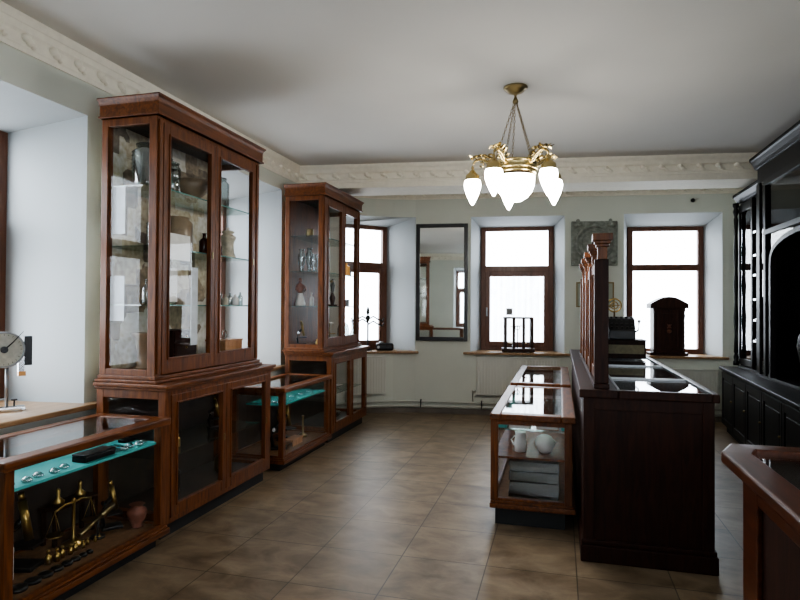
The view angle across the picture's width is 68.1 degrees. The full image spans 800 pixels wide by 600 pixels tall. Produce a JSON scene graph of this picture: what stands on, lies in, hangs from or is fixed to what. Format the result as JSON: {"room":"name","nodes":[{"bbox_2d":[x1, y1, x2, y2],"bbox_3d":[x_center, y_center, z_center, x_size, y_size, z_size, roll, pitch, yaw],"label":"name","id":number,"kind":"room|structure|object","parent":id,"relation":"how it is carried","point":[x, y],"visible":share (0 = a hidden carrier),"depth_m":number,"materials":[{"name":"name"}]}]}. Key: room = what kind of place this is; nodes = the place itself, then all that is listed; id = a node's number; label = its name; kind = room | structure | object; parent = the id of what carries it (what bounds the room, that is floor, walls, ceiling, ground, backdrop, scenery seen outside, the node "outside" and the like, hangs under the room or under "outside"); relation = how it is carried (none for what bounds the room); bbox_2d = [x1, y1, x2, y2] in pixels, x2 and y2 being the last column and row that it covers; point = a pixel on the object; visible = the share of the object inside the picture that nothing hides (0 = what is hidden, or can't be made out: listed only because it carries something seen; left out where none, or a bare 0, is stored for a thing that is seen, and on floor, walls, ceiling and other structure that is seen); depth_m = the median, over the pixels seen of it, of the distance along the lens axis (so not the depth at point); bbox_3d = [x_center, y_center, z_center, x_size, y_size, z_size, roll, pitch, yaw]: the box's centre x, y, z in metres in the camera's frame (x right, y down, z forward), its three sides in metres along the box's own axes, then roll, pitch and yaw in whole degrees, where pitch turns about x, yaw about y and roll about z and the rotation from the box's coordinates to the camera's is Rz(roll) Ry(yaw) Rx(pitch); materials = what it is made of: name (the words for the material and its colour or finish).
{"room":"shop","nodes":[
{"label":"shop","id":0,"kind":"room"},
{"bbox_2d":[0,42,297,434],"bbox_3d":[-2.709,-0.084,3.321,0.720,3.220,9.400,0,-1,15],"label":"wall","id":1,"kind":"structure","parent":0,"point":[49,116],"depth_m":4.12,"materials":[{"name":"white paint"}]},
{"bbox_2d":[0,131,7,398],"bbox_3d":[-3.019,-0.260,3.435,0.110,1.890,1.615,0,-1,15],"label":"window","id":2,"kind":"structure","parent":1,"relation":"in","point":[3,135],"depth_m":4.18,"materials":[{"name":"brown wood"}]},
{"bbox_2d":[0,400,96,428],"bbox_3d":[-2.673,0.703,3.232,0.800,0.035,1.970,0,-1,15],"label":"window sill","id":3,"kind":"structure","parent":1,"relation":"attached to","point":[35,411],"depth_m":3.72,"materials":[{"name":"brown wood"}]},
{"bbox_2d":[0,331,31,410],"bbox_3d":[-2.453,0.442,3.666,0.300,0.498,0.093,1,-1,-43],"label":"scale","id":4,"kind":"object","parent":3,"relation":"on","point":[14,350],"visible":1,"depth_m":3.68,"materials":[{"name":"grey metal"}]},
{"bbox_2d":[0,0,299,183],"bbox_3d":[-2.383,-1.596,3.009,0.073,0.200,8.926,0,-1,15],"label":"trim","id":5,"kind":"structure","parent":1,"relation":"attached to","point":[19,31],"depth_m":3.94,"materials":[{"name":"beige paint"}]},
{"bbox_2d":[220,199,225,337],"bbox_3d":[-2.241,-0.213,6.324,0.110,1.940,1.360,0,-1,15],"label":"window","id":6,"kind":"structure","parent":1,"relation":"in","point":[223,202],"depth_m":6.89,"materials":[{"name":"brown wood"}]},
{"bbox_2d":[271,365,284,370],"bbox_3d":[-1.887,0.760,6.205,0.770,0.035,1.620,0,-1,15],"label":"window sill","id":7,"kind":"structure","parent":1,"relation":"attached to","point":[278,367],"depth_m":6.69,"materials":[{"name":"brown wood"}]},
{"bbox_2d":[299,152,757,182],"bbox_3d":[1.600,-1.524,6.857,5.781,0.200,0.110,0,-1,8],"label":"trim","id":8,"kind":"structure","parent":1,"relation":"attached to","point":[717,163],"depth_m":6.81,"materials":[{"name":"beige paint"}]},
{"bbox_2d":[1,0,799,165],"bbox_3d":[0.477,-1.721,3.676,7.400,0.100,12.300,0,-1,15],"label":"ceiling","id":9,"kind":"structure","parent":0,"point":[312,82],"depth_m":4.23,"materials":[{"name":"paint"}]},
{"bbox_2d":[464,83,562,209],"bbox_3d":[0.877,-1.205,4.577,0.778,0.903,0.746,0,-1,38],"label":"chandelier","id":10,"kind":"object","parent":9,"relation":"hanging from","point":[513,178],"visible":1,"depth_m":4.48,"materials":[{"name":"white glass"}]},
{"bbox_2d":[329,173,757,195],"bbox_3d":[1.675,-1.487,7.162,5.843,0.265,0.516,0,-1,8],"label":"ceiling beam","id":11,"kind":"structure","parent":9,"relation":"attached to","point":[725,180],"depth_m":7.05,"materials":[{"name":"beige paint"}]},
{"bbox_2d":[66,413,742,599],"bbox_3d":[0.432,1.598,3.538,7.400,0.100,12.100,0,-1,15],"label":"floor","id":12,"kind":"structure","parent":0,"point":[395,506],"depth_m":3.77,"materials":[{"name":"tile"}]},
{"bbox_2d":[0,413,170,599],"bbox_3d":[-1.857,1.130,3.241,0.542,0.800,1.166,0,-1,15],"label":"case","id":13,"kind":"object","parent":12,"relation":"on","point":[23,453],"visible":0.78,"depth_m":3.33,"materials":[{"name":"brown wood"}]},
{"bbox_2d":[13,583,27,593],"bbox_3d":[-1.829,1.379,2.835,0.084,0.020,0.083,0,-1,15],"label":"disc","id":14,"kind":"object","parent":13,"relation":"on","point":[21,587],"visible":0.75,"depth_m":2.82,"materials":[{"name":"black metal"}]},
{"bbox_2d":[13,491,43,572],"bbox_3d":[-1.963,1.194,3.073,0.173,0.394,0.122,0,-1,-2],"label":"microscope","id":15,"kind":"object","parent":13,"relation":"on","point":[28,543],"visible":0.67,"depth_m":3.06,"materials":[{"name":"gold metal"}]},
{"bbox_2d":[24,576,41,585],"bbox_3d":[-1.807,1.380,2.914,0.077,0.020,0.076,0,-1,15],"label":"disc","id":16,"kind":"object","parent":13,"relation":"on","point":[34,580],"visible":0.96,"depth_m":2.90,"materials":[{"name":"black metal"}]},
{"bbox_2d":[38,570,53,578],"bbox_3d":[-1.788,1.381,2.987,0.070,0.020,0.069,0,-1,15],"label":"disc","id":17,"kind":"object","parent":13,"relation":"on","point":[44,574],"visible":0.97,"depth_m":2.97,"materials":[{"name":"black metal"}]},
{"bbox_2d":[44,549,51,565],"bbox_3d":[-1.855,1.355,3.122,0.034,0.075,0.034,0,-1,15],"label":"weight","id":18,"kind":"object","parent":13,"relation":"on","point":[48,558],"visible":1,"depth_m":3.11,"materials":[{"name":"brown metal"}]},
{"bbox_2d":[50,564,63,572],"bbox_3d":[-1.769,1.382,3.055,0.063,0.020,0.062,0,-1,15],"label":"disc","id":19,"kind":"object","parent":13,"relation":"on","point":[59,567],"visible":0.95,"depth_m":3.04,"materials":[{"name":"black metal"}]},
{"bbox_2d":[54,547,60,561],"bbox_3d":[-1.832,1.359,3.162,0.032,0.069,0.031,0,-1,15],"label":"weight","id":20,"kind":"object","parent":13,"relation":"on","point":[57,554],"visible":1,"depth_m":3.15,"materials":[{"name":"brown metal"}]},
{"bbox_2d":[59,545,64,557],"bbox_3d":[-1.831,1.362,3.208,0.030,0.063,0.029,0,-1,15],"label":"weight","id":21,"kind":"object","parent":13,"relation":"on","point":[62,551],"visible":0.94,"depth_m":3.20,"materials":[{"name":"brown metal"}]},
{"bbox_2d":[61,559,72,566],"bbox_3d":[-1.753,1.383,3.117,0.056,0.020,0.055,0,-1,15],"label":"disc","id":22,"kind":"object","parent":13,"relation":"on","point":[66,563],"visible":0.96,"depth_m":3.10,"materials":[{"name":"black metal"}]},
{"bbox_2d":[38,480,97,547],"bbox_3d":[-1.952,1.242,3.491,0.120,0.310,0.320,0,-1,15],"label":"balance scale","id":23,"kind":"object","parent":13,"relation":"on","point":[58,501],"visible":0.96,"depth_m":3.41,"materials":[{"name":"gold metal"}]},
{"bbox_2d":[45,497,96,547],"bbox_3d":[-1.867,1.261,3.385,0.120,0.270,0.356,0,-1,15],"label":"scale","id":24,"kind":"object","parent":13,"relation":"on","point":[54,535],"visible":0.89,"depth_m":3.38,"materials":[{"name":"brown metal"}]},
{"bbox_2d":[71,555,80,561],"bbox_3d":[-1.738,1.384,3.173,0.049,0.020,0.048,0,-1,15],"label":"disc","id":25,"kind":"object","parent":13,"relation":"on","point":[75,558],"visible":0.96,"depth_m":3.16,"materials":[{"name":"black"}]},
{"bbox_2d":[14,440,155,491],"bbox_3d":[-1.835,0.882,3.238,0.385,0.014,1.052,0,-1,15],"label":"shelf","id":26,"kind":"object","parent":13,"relation":"attached to","point":[45,467],"depth_m":3.12,"materials":[{"name":"teal fabric"}]},
{"bbox_2d":[72,446,114,462],"bbox_3d":[-1.696,0.855,3.283,0.092,0.042,0.222,0,-1,15],"label":"case","id":27,"kind":"object","parent":13,"relation":"on","point":[99,452],"visible":1,"depth_m":3.24,"materials":[{"name":"black leather"}]},
{"bbox_2d":[77,502,115,539],"bbox_3d":[-1.780,1.311,3.476,0.080,0.172,0.271,0,-1,15],"label":"telescope","id":28,"kind":"object","parent":13,"relation":"on","point":[110,506],"visible":1,"depth_m":3.48,"materials":[{"name":"gold metal"}]},
{"bbox_2d":[99,480,123,531],"bbox_3d":[-1.775,1.254,3.635,0.128,0.292,0.090,1,-1,-36],"label":"microscope","id":29,"kind":"object","parent":13,"relation":"on","point":[104,527],"visible":0.91,"depth_m":3.62,"materials":[{"name":"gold metal"}]},
{"bbox_2d":[118,437,135,442],"bbox_3d":[-1.701,0.872,3.688,0.060,0.018,0.090,0,-1,15],"label":"case","id":30,"kind":"object","parent":13,"relation":"on","point":[127,439],"visible":0.93,"depth_m":3.66,"materials":[{"name":"black metal"}]},
{"bbox_2d":[126,501,146,527],"bbox_3d":[-1.627,1.331,3.661,0.120,0.140,0.118,0,-1,15],"label":"clay pot","id":31,"kind":"object","parent":13,"relation":"on","point":[136,514],"visible":1,"depth_m":3.63,"materials":[{"name":"brown ceramic"}]},
{"bbox_2d":[93,92,275,539],"bbox_3d":[-1.548,0.113,4.528,0.575,2.870,1.490,0,-1,15],"label":"display cabinet","id":32,"kind":"object","parent":12,"relation":"on","point":[165,131],"visible":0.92,"depth_m":4.23,"materials":[{"name":"brown wood"}]},
{"bbox_2d":[110,276,124,320],"bbox_3d":[-1.884,-0.011,3.943,0.110,0.300,0.003,0,-1,15],"label":"paper sheet","id":33,"kind":"object","parent":32,"relation":"attached to","point":[116,282],"visible":1,"depth_m":3.94,"materials":[{"name":"white paper"}]},
{"bbox_2d":[112,186,125,233],"bbox_3d":[-1.875,-0.601,3.949,0.100,0.320,0.003,0,-1,15],"label":"paper sheet","id":34,"kind":"object","parent":32,"relation":"attached to","point":[119,192],"visible":1,"depth_m":3.95,"materials":[{"name":"white paper"}]},
{"bbox_2d":[131,332,146,368],"bbox_3d":[-1.756,0.350,4.093,0.194,0.250,0.191,0,-1,15],"label":"metal vase","id":35,"kind":"object","parent":32,"relation":"on","point":[140,338],"visible":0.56,"depth_m":4.03,"materials":[{"name":"metal"}]},
{"bbox_2d":[131,143,148,190],"bbox_3d":[-1.720,-0.910,4.060,0.230,0.300,0.226,0,-1,15],"label":"glass jar","id":36,"kind":"object","parent":32,"relation":"on","point":[138,188],"visible":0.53,"depth_m":4.02,"materials":[{"name":"clear glass"}]},
{"bbox_2d":[170,268,177,301],"bbox_3d":[-1.558,-0.103,4.057,0.003,0.230,0.100,0,-1,15],"label":"paper sheet","id":37,"kind":"object","parent":32,"relation":"attached to","point":[173,271],"visible":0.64,"depth_m":4.06,"materials":[{"name":"white paper"}]},
{"bbox_2d":[112,245,246,261],"bbox_3d":[-1.625,-0.348,4.534,0.360,0.008,1.280,0,-1,15],"label":"shelf","id":38,"kind":"object","parent":32,"relation":"attached to","point":[142,250],"depth_m":4.30,"materials":[{"name":"clear glass"}]},
{"bbox_2d":[170,233,189,261],"bbox_3d":[-1.538,-0.367,4.128,0.003,0.180,0.240,0,-1,15],"label":"paper sheet","id":39,"kind":"object","parent":32,"relation":"attached to","point":[179,244],"visible":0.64,"depth_m":4.13,"materials":[{"name":"white paper"}]},
{"bbox_2d":[170,216,192,250],"bbox_3d":[-1.663,-0.483,4.391,0.240,0.256,0.236,0,-1,15],"label":"stoneware crock","id":40,"kind":"object","parent":32,"relation":"on","point":[181,225],"visible":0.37,"depth_m":4.31,"materials":[{"name":"brown ceramic"}]},
{"bbox_2d":[169,329,196,356],"bbox_3d":[-1.668,0.350,4.380,0.221,0.260,0.280,0,-1,15],"label":"chest","id":41,"kind":"object","parent":32,"relation":"on","point":[179,339],"visible":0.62,"depth_m":4.30,"materials":[{"name":"brown wood"}]},
{"bbox_2d":[173,177,207,202],"bbox_3d":[-1.605,-0.835,4.567,0.280,0.165,0.276,0,-1,15],"label":"serving bowl","id":42,"kind":"object","parent":32,"relation":"on","point":[196,187],"visible":0.9,"depth_m":4.48,"materials":[{"name":"brown ceramic"}]},
{"bbox_2d":[190,267,197,344],"bbox_3d":[-1.494,0.046,4.296,0.003,0.560,0.080,0,-1,15],"label":"paper sheet","id":43,"kind":"object","parent":32,"relation":"attached to","point":[194,271],"visible":1,"depth_m":4.30,"materials":[{"name":"white paper"}]},
{"bbox_2d":[199,233,206,252],"bbox_3d":[-1.505,-0.432,4.555,0.080,0.160,0.079,0,-1,15],"label":"medicine bottle","id":44,"kind":"object","parent":32,"relation":"on","point":[202,242],"visible":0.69,"depth_m":4.52,"materials":[{"name":"brown glass"}]},
{"bbox_2d":[207,396,218,429],"bbox_3d":[-1.502,0.912,4.798,0.115,0.263,0.081,1,-1,-31],"label":"microscope","id":45,"kind":"object","parent":32,"relation":"on","point":[215,407],"visible":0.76,"depth_m":4.79,"materials":[{"name":"black metal"}]},
{"bbox_2d":[205,330,242,350],"bbox_3d":[-1.455,0.368,4.903,0.190,0.240,0.270,0,-1,15],"label":"box","id":46,"kind":"object","parent":32,"relation":"on","point":[226,343],"visible":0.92,"depth_m":4.86,"materials":[{"name":"orange wood"}]},
{"bbox_2d":[200,212,248,215],"bbox_3d":[-1.623,-0.748,4.539,0.360,0.008,1.280,0,-1,15],"label":"shelf","id":47,"kind":"object","parent":32,"relation":"attached to","point":[201,213],"depth_m":5.09,"materials":[{"name":"clear glass"}]},
{"bbox_2d":[222,295,227,304],"bbox_3d":[-1.418,-0.001,4.805,0.050,0.085,0.049,0,-1,15],"label":"bottle","id":48,"kind":"object","parent":32,"relation":"on","point":[224,299],"visible":0.94,"depth_m":4.79,"materials":[{"name":"beige ceramic"}]},
{"bbox_2d":[221,228,235,257],"bbox_3d":[-1.451,-0.478,4.986,0.136,0.264,0.134,0,-1,15],"label":"albarello","id":49,"kind":"object","parent":32,"relation":"on","point":[227,239],"visible":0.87,"depth_m":4.94,"materials":[{"name":"beige ceramic"}]},
{"bbox_2d":[231,294,238,304],"bbox_3d":[-1.379,-0.001,4.950,0.060,0.090,0.059,0,-1,15],"label":"bottle","id":50,"kind":"object","parent":32,"relation":"on","point":[234,301],"visible":0.88,"depth_m":4.93,"materials":[{"name":"glass"}]},
{"bbox_2d":[232,373,331,470],"bbox_3d":[-1.161,1.189,5.987,0.557,0.760,1.174,0,-1,15],"label":"case","id":51,"kind":"object","parent":12,"relation":"on","point":[247,400],"depth_m":5.76,"materials":[{"name":"brown wood"}]},
{"bbox_2d":[270,409,287,449],"bbox_3d":[-1.171,1.245,5.708,0.166,0.379,0.117,1,-1,-14],"label":"microscope","id":52,"kind":"object","parent":51,"relation":"on","point":[273,447],"visible":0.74,"depth_m":5.68,"materials":[{"name":"black metal"}]},
{"bbox_2d":[246,389,324,405],"bbox_3d":[-1.122,0.976,5.980,0.365,0.014,1.060,0,-1,15],"label":"shelf","id":53,"kind":"object","parent":51,"relation":"attached to","point":[307,392],"depth_m":5.94,"materials":[{"name":"teal fabric"}]},
{"bbox_2d":[276,405,295,440],"bbox_3d":[-1.164,1.235,6.052,0.126,0.408,0.179,0,-1,42],"label":"microscope","id":54,"kind":"object","parent":51,"relation":"on","point":[288,419],"visible":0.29,"depth_m":6.05,"materials":[{"name":"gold metal"}]},
{"bbox_2d":[285,435,302,446],"bbox_3d":[-1.062,1.405,5.911,0.100,0.065,0.240,0,-1,15],"label":"wooden stand","id":55,"kind":"object","parent":51,"relation":"on","point":[295,439],"visible":0.88,"depth_m":5.87,"materials":[{"name":"orange wood"}]},
{"bbox_2d":[282,182,369,442],"bbox_3d":[-0.851,0.151,7.171,0.605,2.870,1.342,0,-1,15],"label":"display cabinet","id":56,"kind":"object","parent":12,"relation":"on","point":[308,205],"visible":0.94,"depth_m":6.98,"materials":[{"name":"brown wood"}]},
{"bbox_2d":[295,278,306,305],"bbox_3d":[-1.142,-0.093,6.785,0.122,0.322,0.122,1,-1,-33],"label":"figurine","id":57,"kind":"object","parent":56,"relation":"on","point":[300,287],"visible":1,"depth_m":6.75,"materials":[{"name":"white ceramic"}]},
{"bbox_2d":[296,321,306,343],"bbox_3d":[-1.129,0.375,6.785,0.122,0.277,0.086,0,-1,-8],"label":"microscope","id":58,"kind":"object","parent":56,"relation":"on","point":[301,323],"visible":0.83,"depth_m":6.77,"materials":[{"name":"black metal"}]},
{"bbox_2d":[291,271,350,276],"bbox_3d":[-0.927,-0.310,7.184,0.390,0.008,1.160,0,-1,15],"label":"shelf","id":59,"kind":"object","parent":56,"relation":"attached to","point":[293,273],"depth_m":6.94,"materials":[{"name":"clear glass"}]},
{"bbox_2d":[291,235,351,246],"bbox_3d":[-0.924,-0.710,7.189,0.390,0.008,1.160,0,-1,15],"label":"shelf","id":60,"kind":"object","parent":56,"relation":"attached to","point":[312,240],"depth_m":7.04,"materials":[{"name":"clear glass"}]},
{"bbox_2d":[328,279,336,305],"bbox_3d":[-0.819,-0.090,7.182,0.120,0.330,0.117,0,-1,15],"label":"apparatus","id":61,"kind":"object","parent":56,"relation":"on","point":[332,285],"visible":0.94,"depth_m":7.16,"materials":[{"name":"black metal"}]},
{"bbox_2d":[307,383,358,396],"bbox_3d":[-0.884,1.082,7.183,0.480,0.008,1.120,0,-1,15],"label":"shelf","id":62,"kind":"object","parent":56,"relation":"attached to","point":[320,386],"depth_m":7.30,"materials":[{"name":"clear glass"}]},
{"bbox_2d":[489,385,575,529],"bbox_3d":[1.099,1.182,4.778,0.572,0.770,1.574,0,-1,15],"label":"case","id":63,"kind":"object","parent":12,"relation":"on","point":[534,499],"visible":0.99,"depth_m":4.13,"materials":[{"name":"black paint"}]},
{"bbox_2d":[511,430,526,451],"bbox_3d":[0.864,1.018,4.273,0.090,0.140,0.103,1,-1,-38],"label":"jug","id":64,"kind":"object","parent":63,"relation":"on","point":[520,443],"visible":1,"depth_m":4.24,"materials":[{"name":"white ceramic"}]},
{"bbox_2d":[509,425,530,428],"bbox_3d":[0.844,0.878,4.157,0.150,0.028,0.100,0,-1,15],"label":"book","id":65,"kind":"object","parent":63,"relation":"on","point":[510,426],"visible":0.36,"depth_m":4.11,"materials":[{"name":"white paper"}]},
{"bbox_2d":[498,425,564,461],"bbox_3d":[1.084,1.104,4.783,0.490,0.014,1.460,0,-1,15],"label":"shelf","id":66,"kind":"object","parent":63,"relation":"attached to","point":[506,447],"depth_m":4.41,"materials":[{"name":"red wood"}]},
{"bbox_2d":[519,398,560,401],"bbox_3d":[1.085,0.909,4.785,0.490,0.014,1.460,0,-1,15],"label":"shelf","id":67,"kind":"object","parent":63,"relation":"attached to","point":[536,399],"depth_m":5.42,"materials":[{"name":"clear glass"}]},
{"bbox_2d":[535,434,555,453],"bbox_3d":[1.032,1.026,4.223,0.130,0.125,0.130,1,-1,-30],"label":"mortar","id":68,"kind":"object","parent":63,"relation":"on","point":[544,443],"visible":1,"depth_m":4.18,"materials":[{"name":"white ceramic"}]},
{"bbox_2d":[536,426,557,430],"bbox_3d":[1.022,0.878,4.109,0.150,0.028,0.100,0,-1,15],"label":"book","id":69,"kind":"object","parent":63,"relation":"on","point":[537,427],"visible":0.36,"depth_m":4.06,"materials":[{"name":"white paper"}]},
{"bbox_2d":[510,365,570,414],"bbox_3d":[1.594,1.209,6.612,0.572,0.770,1.814,0,-1,15],"label":"case","id":70,"kind":"object","parent":12,"relation":"on","point":[543,376],"visible":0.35,"depth_m":6.36,"materials":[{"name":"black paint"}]},
{"bbox_2d":[520,394,560,398],"bbox_3d":[1.580,0.981,6.619,0.490,0.014,1.700,0,-1,15],"label":"shelf","id":71,"kind":"object","parent":70,"relation":"attached to","point":[521,395],"depth_m":5.91,"materials":[{"name":"clear glass"}]},
{"bbox_2d":[570,349,719,575],"bbox_3d":[1.898,1.064,5.149,0.760,1.026,3.580,0,-1,15],"label":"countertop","id":72,"kind":"structure","parent":12,"relation":"on","point":[643,446],"depth_m":3.46,"materials":[{"name":"brown wood"}]},
{"bbox_2d":[579,233,612,388],"bbox_3d":[1.558,0.083,4.820,0.116,0.934,2.640,0,-1,15],"label":"screen","id":73,"kind":"object","parent":72,"relation":"on","point":[594,283],"visible":1,"depth_m":3.58,"materials":[{"name":"brown wood"}]},
{"bbox_2d":[609,339,646,358],"bbox_3d":[2.160,0.470,5.790,0.430,0.178,0.313,0,-1,15],"label":"case","id":74,"kind":"object","parent":72,"relation":"on","point":[627,349],"visible":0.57,"depth_m":5.63,"materials":[{"name":"brown wood"}]},
{"bbox_2d":[609,316,640,339],"bbox_3d":[2.180,0.271,5.758,0.298,0.221,0.240,0,-1,15],"label":"machine","id":75,"kind":"object","parent":74,"relation":"on","point":[620,328],"visible":0.96,"depth_m":5.67,"materials":[{"name":"black metal"}]},
{"bbox_2d":[609,298,621,316],"bbox_3d":[2.147,0.182,5.929,0.146,0.403,0.028,0,-1,15],"label":"clock","id":76,"kind":"object","parent":75,"relation":"on","point":[614,299],"visible":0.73,"depth_m":5.92,"materials":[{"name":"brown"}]},
{"bbox_2d":[719,366,799,447],"bbox_3d":[3.406,1.181,4.747,0.645,0.800,5.240,0,-1,19],"label":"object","id":77,"kind":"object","parent":12,"relation":"on","point":[756,410],"depth_m":5.62,"materials":[{"name":"black wood"}]},
{"bbox_2d":[733,180,757,372],"bbox_3d":[4.176,-0.236,6.693,0.540,2.088,0.970,0,-1,15],"label":"tall cabinet","id":78,"kind":"object","parent":77,"relation":"on","point":[744,214],"visible":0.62,"depth_m":7.10,"materials":[{"name":"black wood"}]},
{"bbox_2d":[719,366,799,409],"bbox_3d":[3.409,0.798,4.752,0.645,0.035,5.240,0,-1,19],"label":"countertop","id":79,"kind":"structure","parent":77,"relation":"on","point":[791,396],"depth_m":5.47,"materials":[{"name":"black wood"}]},
{"bbox_2d":[749,120,799,389],"bbox_3d":[3.685,-0.368,4.994,0.605,2.303,2.590,0,-1,15],"label":"hutch","id":80,"kind":"object","parent":77,"relation":"on","point":[777,164],"visible":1,"depth_m":6.13,"materials":[{"name":"black wood"}]},
{"bbox_2d":[796,334,799,361],"bbox_3d":[3.715,0.428,5.332,0.240,0.660,0.236,0,-1,15],"label":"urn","id":81,"kind":"object","parent":80,"relation":"on","point":[798,339],"visible":1,"depth_m":5.36,"materials":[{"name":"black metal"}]},
{"bbox_2d":[721,444,799,599],"bbox_3d":[1.609,1.053,1.436,1.135,0.950,1.840,0,-1,15],"label":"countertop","id":82,"kind":"structure","parent":12,"relation":"on","point":[770,475],"depth_m":2.06,"materials":[{"name":"red wood"}]},
{"bbox_2d":[329,193,739,413],"bbox_3d":[1.836,0.007,8.372,5.963,3.220,1.150,0,-1,-1],"label":"wall","id":83,"kind":"structure","parent":0,"point":[440,371],"depth_m":8.36,"materials":[{"name":"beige paint"}]},
{"bbox_2d":[345,356,386,401],"bbox_3d":[-0.479,1.102,8.295,0.594,0.622,0.090,1,-1,-22],"label":"radiator","id":84,"kind":"object","parent":83,"relation":"attached to","point":[376,365],"visible":0.69,"depth_m":8.30,"materials":[{"name":"white metal"}]},
{"bbox_2d":[346,224,386,348],"bbox_3d":[-0.565,-0.193,8.701,0.834,1.840,0.110,1,-1,-30],"label":"window","id":85,"kind":"structure","parent":83,"relation":"in","point":[365,267],"depth_m":8.83,"materials":[{"name":"brown wood"}]},
{"bbox_2d":[367,349,418,353],"bbox_3d":[-0.382,0.744,8.555,1.200,0.035,0.563,1,-1,-13],"label":"window sill","id":86,"kind":"structure","parent":83,"relation":"attached to","point":[374,351],"depth_m":8.41,"materials":[{"name":"brown wood"}]},
{"bbox_2d":[350,307,383,350],"bbox_3d":[-0.480,0.409,8.504,0.533,0.630,0.139,1,-1,-14],"label":"stand","id":87,"kind":"object","parent":86,"relation":"on","point":[367,317],"visible":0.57,"depth_m":8.50,"materials":[{"name":"black metal"}]},
{"bbox_2d":[376,341,393,349],"bbox_3d":[-0.222,0.664,8.552,0.260,0.125,0.135,0,-1,-2],"label":"radio","id":88,"kind":"object","parent":86,"relation":"on","point":[379,346],"visible":1,"depth_m":8.50,"materials":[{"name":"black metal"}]},
{"bbox_2d":[416,223,467,340],"bbox_3d":[0.593,-0.252,8.416,0.735,1.665,0.035,0,-1,8],"label":"wall mirror","id":89,"kind":"object","parent":83,"relation":"attached to","point":[441,249],"visible":1,"depth_m":8.42,"materials":[{"name":"black mirror"}]},
{"bbox_2d":[463,350,569,355],"bbox_3d":[1.651,0.755,8.489,1.464,0.035,0.556,0,-1,8],"label":"window sill","id":90,"kind":"structure","parent":83,"relation":"attached to","point":[477,352],"depth_m":8.27,"materials":[{"name":"brown wood"}]},
{"bbox_2d":[501,317,534,352],"bbox_3d":[1.670,0.488,8.390,0.450,0.495,0.260,0,-1,8],"label":"case","id":91,"kind":"object","parent":90,"relation":"on","point":[505,348],"visible":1,"depth_m":8.28,"materials":[{"name":"brown wood"}]},
{"bbox_2d":[472,356,560,400],"bbox_3d":[1.607,1.108,8.225,1.204,0.632,0.090,0,-1,8],"label":"radiator","id":92,"kind":"object","parent":83,"relation":"attached to","point":[494,374],"visible":0.63,"depth_m":8.22,"materials":[{"name":"white metal"}]},
{"bbox_2d":[476,356,560,358],"bbox_3d":[1.637,0.798,8.225,1.148,0.012,0.090,0,-1,8],"label":"grille","id":93,"kind":"object","parent":92,"relation":"attached to","point":[477,357],"depth_m":8.20,"materials":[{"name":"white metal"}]},
{"bbox_2d":[481,226,553,350],"bbox_3d":[1.724,-0.169,8.742,1.048,1.840,0.110,0,-1,10],"label":"window","id":94,"kind":"structure","parent":83,"relation":"in","point":[487,272],"depth_m":8.72,"materials":[{"name":"brown wood"}]},
{"bbox_2d":[490,276,543,341],"bbox_3d":[1.740,0.138,8.857,0.923,1.110,0.052,0,-1,10],"label":"curtain","id":95,"kind":"object","parent":94,"relation":"hanging from","point":[524,295],"visible":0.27,"depth_m":8.86,"materials":[{"name":"white fabric"}]},
{"bbox_2d":[336,399,721,415],"bbox_3d":[1.918,1.471,8.120,5.803,0.112,0.554,0,-1,2],"label":"pipe","id":96,"kind":"object","parent":83,"relation":"attached to","point":[420,401],"visible":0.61,"depth_m":8.34,"materials":[{"name":"grey metal"}]},
{"bbox_2d":[359,407,721,421],"bbox_3d":[1.830,1.577,8.129,5.963,0.075,0.727,0,-1,-1],"label":"baseboard","id":97,"kind":"structure","parent":83,"relation":"attached to","point":[378,409],"depth_m":8.40,"materials":[{"name":"wood"}]},
{"bbox_2d":[353,188,743,199],"bbox_3d":[1.851,-1.521,8.134,5.962,0.170,0.775,0,-1,0],"label":"trim","id":98,"kind":"structure","parent":83,"relation":"attached to","point":[709,190],"depth_m":8.15,"materials":[{"name":"beige paint"}]},
{"bbox_2d":[571,218,617,265],"bbox_3d":[2.660,-0.794,8.101,0.610,0.645,0.095,0,-1,8],"label":"stone plaque","id":99,"kind":"object","parent":83,"relation":"attached to","point":[581,231],"visible":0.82,"depth_m":8.10,"materials":[{"name":"grey stone"}]},
{"bbox_2d":[576,282,613,306],"bbox_3d":[2.677,-0.073,8.127,0.500,0.345,0.020,0,-1,8],"label":"picture frame","id":100,"kind":"object","parent":83,"relation":"attached to","point":[611,284],"visible":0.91,"depth_m":8.10,"materials":[{"name":"gold metal"}]},
{"bbox_2d":[627,226,703,353],"bbox_3d":[3.773,-0.143,8.445,1.027,1.815,0.070,0,-1,8],"label":"window","id":101,"kind":"structure","parent":83,"relation":"in","point":[698,267],"depth_m":8.39,"materials":[{"name":"brown wood"}]},
{"bbox_2d":[646,354,728,359],"bbox_3d":[3.701,0.773,8.167,1.384,0.035,0.506,0,-1,8],"label":"window sill","id":102,"kind":"structure","parent":83,"relation":"attached to","point":[691,356],"depth_m":7.91,"materials":[{"name":"brown wood"}]},
{"bbox_2d":[646,297,688,355],"bbox_3d":[3.663,0.355,8.113,0.490,0.800,0.240,0,-1,8],"label":"case","id":103,"kind":"object","parent":102,"relation":"on","point":[667,314],"visible":1,"depth_m":8.03,"materials":[{"name":"brown wood"}]},
{"bbox_2d":[671,368,718,407],"bbox_3d":[3.705,1.177,7.920,1.033,0.512,0.090,0,-1,8],"label":"radiator","id":104,"kind":"object","parent":83,"relation":"attached to","point":[708,378],"visible":0.32,"depth_m":7.84,"materials":[{"name":"white metal"}]},
{"bbox_2d":[671,368,718,370],"bbox_3d":[3.734,0.927,7.919,0.977,0.012,0.090,0,-1,8],"label":"grille","id":105,"kind":"object","parent":104,"relation":"attached to","point":[675,369],"depth_m":7.86,"materials":[{"name":"white metal"}]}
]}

